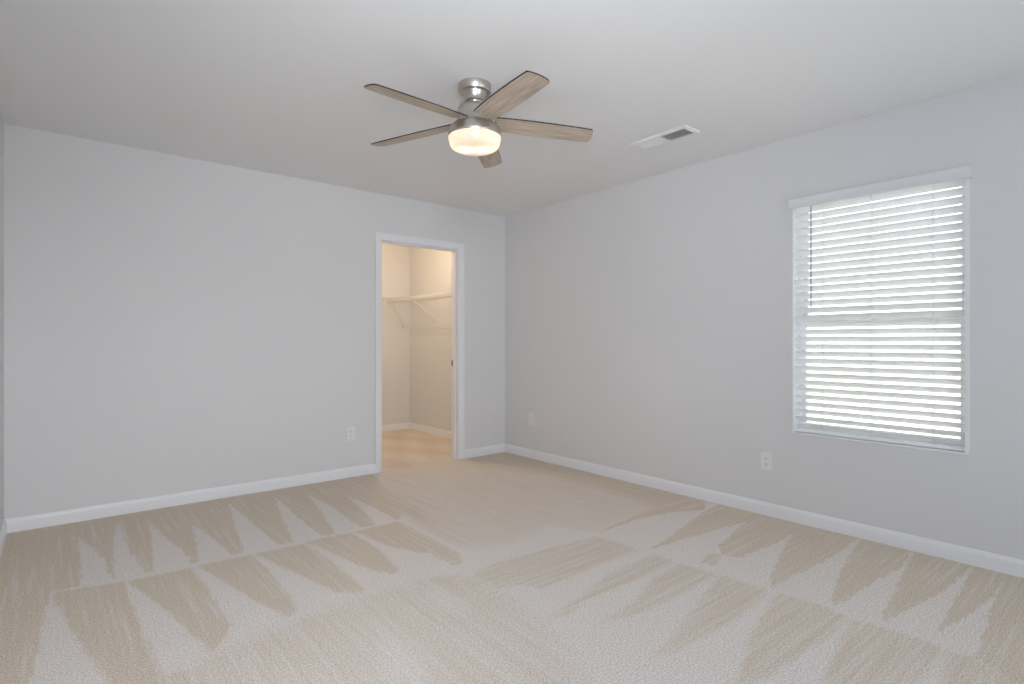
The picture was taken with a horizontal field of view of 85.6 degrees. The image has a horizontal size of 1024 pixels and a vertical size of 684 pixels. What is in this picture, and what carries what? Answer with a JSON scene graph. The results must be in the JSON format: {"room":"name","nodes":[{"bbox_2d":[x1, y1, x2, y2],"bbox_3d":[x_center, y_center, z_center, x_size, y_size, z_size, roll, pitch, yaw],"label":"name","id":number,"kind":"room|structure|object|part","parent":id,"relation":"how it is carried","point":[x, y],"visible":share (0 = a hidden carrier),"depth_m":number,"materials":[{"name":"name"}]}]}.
{"room":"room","nodes":[
{"label":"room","id":0,"kind":"room"},
{"bbox_2d":[0,109,3,530],"bbox_3d":[-1.132,-0.056,0.917,0.120,2.596,6.098,0,0,-40],"label":"wall","id":1,"kind":"structure","parent":0,"point":[1,118],"depth_m":3.15,"materials":[{"name":"grey paint"}]},
{"bbox_2d":[0,519,6,559],"bbox_3d":[-1.119,1.101,1.006,0.014,0.083,5.978,0,0,-40],"label":"baseboard","id":2,"kind":"structure","parent":1,"relation":"attached to","point":[3,532],"depth_m":3.09,"materials":[{"name":"white paint"}]},
{"bbox_2d":[4,124,504,518],"bbox_3d":[-1.635,-0.056,4.537,3.971,2.596,0.115,0,0,-40],"label":"wall","id":3,"kind":"structure","parent":0,"point":[173,324],"depth_m":3.92,"materials":[{"name":"grey paint"}]},
{"bbox_2d":[5,444,504,532],"bbox_3d":[-1.548,1.101,4.526,3.851,0.083,0.014,0,0,-40],"label":"baseboard","id":4,"kind":"structure","parent":3,"relation":"attached to","point":[36,521],"depth_m":3.90,"materials":[{"name":"white paint"}]},
{"bbox_2d":[347,426,354,440],"bbox_3d":[-1.363,0.778,4.684,0.074,0.120,0.008,0,0,-40],"label":"power outlet","id":5,"kind":"object","parent":3,"relation":"attached to","point":[350,430],"visible":1,"depth_m":4.68,"materials":[{"name":"white plastic"}]},
{"bbox_2d":[375,232,463,472],"bbox_3d":[-0.868,0.090,5.163,0.937,2.103,0.134,0,0,-40],"label":"door frame","id":6,"kind":"structure","parent":3,"relation":"in","point":[456,249],"depth_m":5.38,"materials":[{"name":"white paint"}]},
{"bbox_2d":[382,243,409,424],"bbox_3d":[-2.110,-0.056,6.749,1.876,2.596,0.120,0,0,-40],"label":"wall","id":7,"kind":"structure","parent":0,"point":[395,258],"depth_m":7.16,"materials":[{"name":"grey paint"}]},
{"bbox_2d":[382,297,403,327],"bbox_3d":[-1.999,-0.368,6.553,1.780,0.375,0.331,0,0,-40],"label":"wire shelf","id":8,"kind":"object","parent":7,"relation":"attached to","point":[383,298],"visible":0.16,"depth_m":6.90,"materials":[{"name":"white metal"}]},
{"bbox_2d":[0,429,1023,683],"bbox_3d":[-0.281,1.142,3.007,3.900,0.001,8.025,0,0,-40],"label":"floor","id":9,"kind":"structure","parent":0,"point":[432,566],"depth_m":2.54,"materials":[{"name":"beige carpet"}]},
{"bbox_2d":[0,0,1023,216],"bbox_3d":[-0.267,-1.404,3.015,4.131,0.200,8.220,0,0,-40],"label":"ceiling","id":10,"kind":"structure","parent":0,"point":[269,86],"depth_m":2.66,"materials":[{"name":"paint"}]},
{"bbox_2d":[364,70,592,167],"bbox_3d":[-0.194,-1.138,2.769,1.185,0.332,1.191,0,0,-40],"label":"ceiling fan","id":11,"kind":"object","parent":10,"relation":"hanging from","point":[474,132],"visible":1,"depth_m":2.72,"materials":[{"name":"brown wood"}]},
{"bbox_3d":[-0.514,-1.102,2.955,0.533,0.052,0.122,0,0,25],"label":"blade","id":12,"kind":"part","parent":11,"relation":"part of","materials":[{"name":"brown wood"}]},
{"bbox_3d":[-0.433,-1.102,2.541,0.122,0.052,0.533,0,0,43],"label":"blade","id":13,"kind":"part","parent":11,"relation":"part of","materials":[{"name":"brown wood"}]},
{"bbox_3d":[-0.189,-1.006,2.804,0.265,0.068,0.265,0,0,-40],"label":"lamp shade","id":14,"kind":"part","parent":11,"relation":"part of","materials":[{"name":"white glass"}]},
{"bbox_3d":[-0.146,-1.102,3.160,0.122,0.052,0.533,0,0,7],"label":"blade","id":15,"kind":"part","parent":11,"relation":"part of","materials":[{"name":"brown wood"}]},
{"bbox_3d":[-0.014,-1.102,2.491,0.122,0.052,0.533,0,0,-29],"label":"blade","id":16,"kind":"part","parent":11,"relation":"part of","materials":[{"name":"brown wood"}]},
{"bbox_3d":[0.163,-1.102,2.873,0.533,0.052,0.122,0,0,-11],"label":"blade","id":17,"kind":"part","parent":11,"relation":"part of","materials":[{"name":"brown wood"}]},
{"bbox_2d":[630,125,699,149],"bbox_3d":[0.969,-1.298,3.530,0.161,0.013,0.417,0,0,-40],"label":"ceiling vent","id":18,"kind":"object","parent":10,"relation":"in","point":[683,131],"visible":1,"depth_m":3.51,"materials":[{"name":"white metal"}]},
{"bbox_3d":[0.969,-1.298,3.530,0.109,0.012,0.357,0,0,-40],"label":"louver panel","id":19,"kind":"part","parent":18,"relation":"part of","materials":[{"name":"white metal"}]},
{"bbox_2d":[410,73,1023,559],"bbox_3d":[1.261,-0.056,4.283,0.160,2.596,8.220,0,0,-40],"label":"wall","id":20,"kind":"structure","parent":0,"point":[648,321],"depth_m":3.81,"materials":[{"name":"grey paint"}]},
{"bbox_2d":[382,422,450,438],"bbox_3d":[-1.469,1.101,5.977,1.876,0.083,1.887,0,0,-40],"label":"baseboard","id":21,"kind":"structure","parent":20,"relation":"attached to","point":[399,426],"depth_m":7.06,"materials":[{"name":"white paint"}]},
{"bbox_2d":[388,291,450,322],"bbox_3d":[-0.876,-0.396,6.478,0.330,0.320,1.863,0,0,-40],"label":"wire shelf","id":22,"kind":"object","parent":20,"relation":"attached to","point":[443,294],"visible":0.59,"depth_m":6.64,"materials":[{"name":"white metal"}]},
{"bbox_2d":[529,413,533,425],"bbox_3d":[0.189,0.760,5.443,0.008,0.120,0.074,0,0,-40],"label":"power outlet","id":23,"kind":"object","parent":20,"relation":"attached to","point":[531,415],"visible":1,"depth_m":5.43,"materials":[{"name":"white plastic"}]},
{"bbox_2d":[505,444,1023,577],"bbox_3d":[1.833,1.101,3.458,0.014,0.083,5.978,0,0,-40],"label":"baseboard","id":24,"kind":"structure","parent":20,"relation":"attached to","point":[978,558],"depth_m":3.43,"materials":[{"name":"white paint"}]},
{"bbox_2d":[761,452,771,470],"bbox_3d":[1.678,0.788,3.649,0.008,0.120,0.074,0,0,-40],"label":"power outlet","id":25,"kind":"object","parent":20,"relation":"attached to","point":[766,458],"visible":1,"depth_m":3.65,"materials":[{"name":"white plastic"}]},
{"bbox_2d":[792,177,969,452],"bbox_3d":[2.103,-0.166,3.211,0.089,1.475,0.888,0,0,-40],"label":"trim","id":26,"kind":"structure","parent":20,"relation":"attached to","point":[967,180],"depth_m":2.85,"materials":[{"name":"white paint"}]},
{"bbox_2d":[792,431,969,454],"bbox_3d":[2.101,0.578,3.210,0.094,0.011,0.888,0,0,-40],"label":"trim","id":27,"kind":"structure","parent":20,"relation":"attached to","point":[794,432],"depth_m":3.13,"materials":[{"name":"white paint"}]},
{"bbox_2d":[799,186,964,446],"bbox_3d":[2.163,-0.161,3.261,0.067,1.485,0.888,0,0,-40],"label":"window","id":28,"kind":"structure","parent":20,"relation":"in","point":[947,317],"depth_m":3.29,"materials":[{"name":"white plastic"}]},
{"bbox_2d":[788,164,972,450],"bbox_3d":[2.084,-0.168,3.195,0.092,1.478,0.912,0,0,-40],"label":"window blind","id":29,"kind":"object","parent":28,"relation":"attached to","point":[954,177],"visible":0.9,"depth_m":3.17,"materials":[{"name":"white plastic"}]},
{"bbox_3d":[1.927,-0.152,3.417,0.046,1.413,0.002,0,0,-40],"label":"ladder cord","id":30,"kind":"part","parent":29,"relation":"part of","materials":[{"name":"white fabric"}]},
{"bbox_3d":[2.095,-0.152,3.216,0.046,1.413,0.002,0,0,-40],"label":"ladder cord","id":31,"kind":"part","parent":29,"relation":"part of","materials":[{"name":"white fabric"}]},
{"bbox_3d":[2.095,0.560,3.216,0.048,0.017,0.855,0,0,-40],"label":"rail","id":32,"kind":"part","parent":29,"relation":"part of","materials":[{"name":"white plastic"}]},
{"bbox_3d":[2.282,-0.152,2.990,0.046,1.413,0.002,0,0,-40],"label":"ladder cord","id":33,"kind":"part","parent":29,"relation":"part of","materials":[{"name":"white fabric"}]},
{"bbox_3d":[2.148,0.194,3.257,0.026,0.720,0.846,0,0,-40],"label":"sash","id":34,"kind":"part","parent":28,"relation":"part of","materials":[{"name":"white plastic"}]},
{"bbox_3d":[2.169,-0.500,3.275,0.026,0.749,0.846,0,0,-40],"label":"sash","id":35,"kind":"part","parent":28,"relation":"part of","materials":[{"name":"white plastic"}]},
{"label":"outside","id":36,"kind":"structure","parent":0,"visible":0},
{"bbox_2d":[807,357,959,438],"bbox_3d":[22.948,1.667,22.304,56.194,0.150,85.000,0,0,-40],"label":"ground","id":37,"kind":"structure","parent":36,"point":[830,365],"depth_m":16.15,"materials":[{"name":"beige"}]}
]}

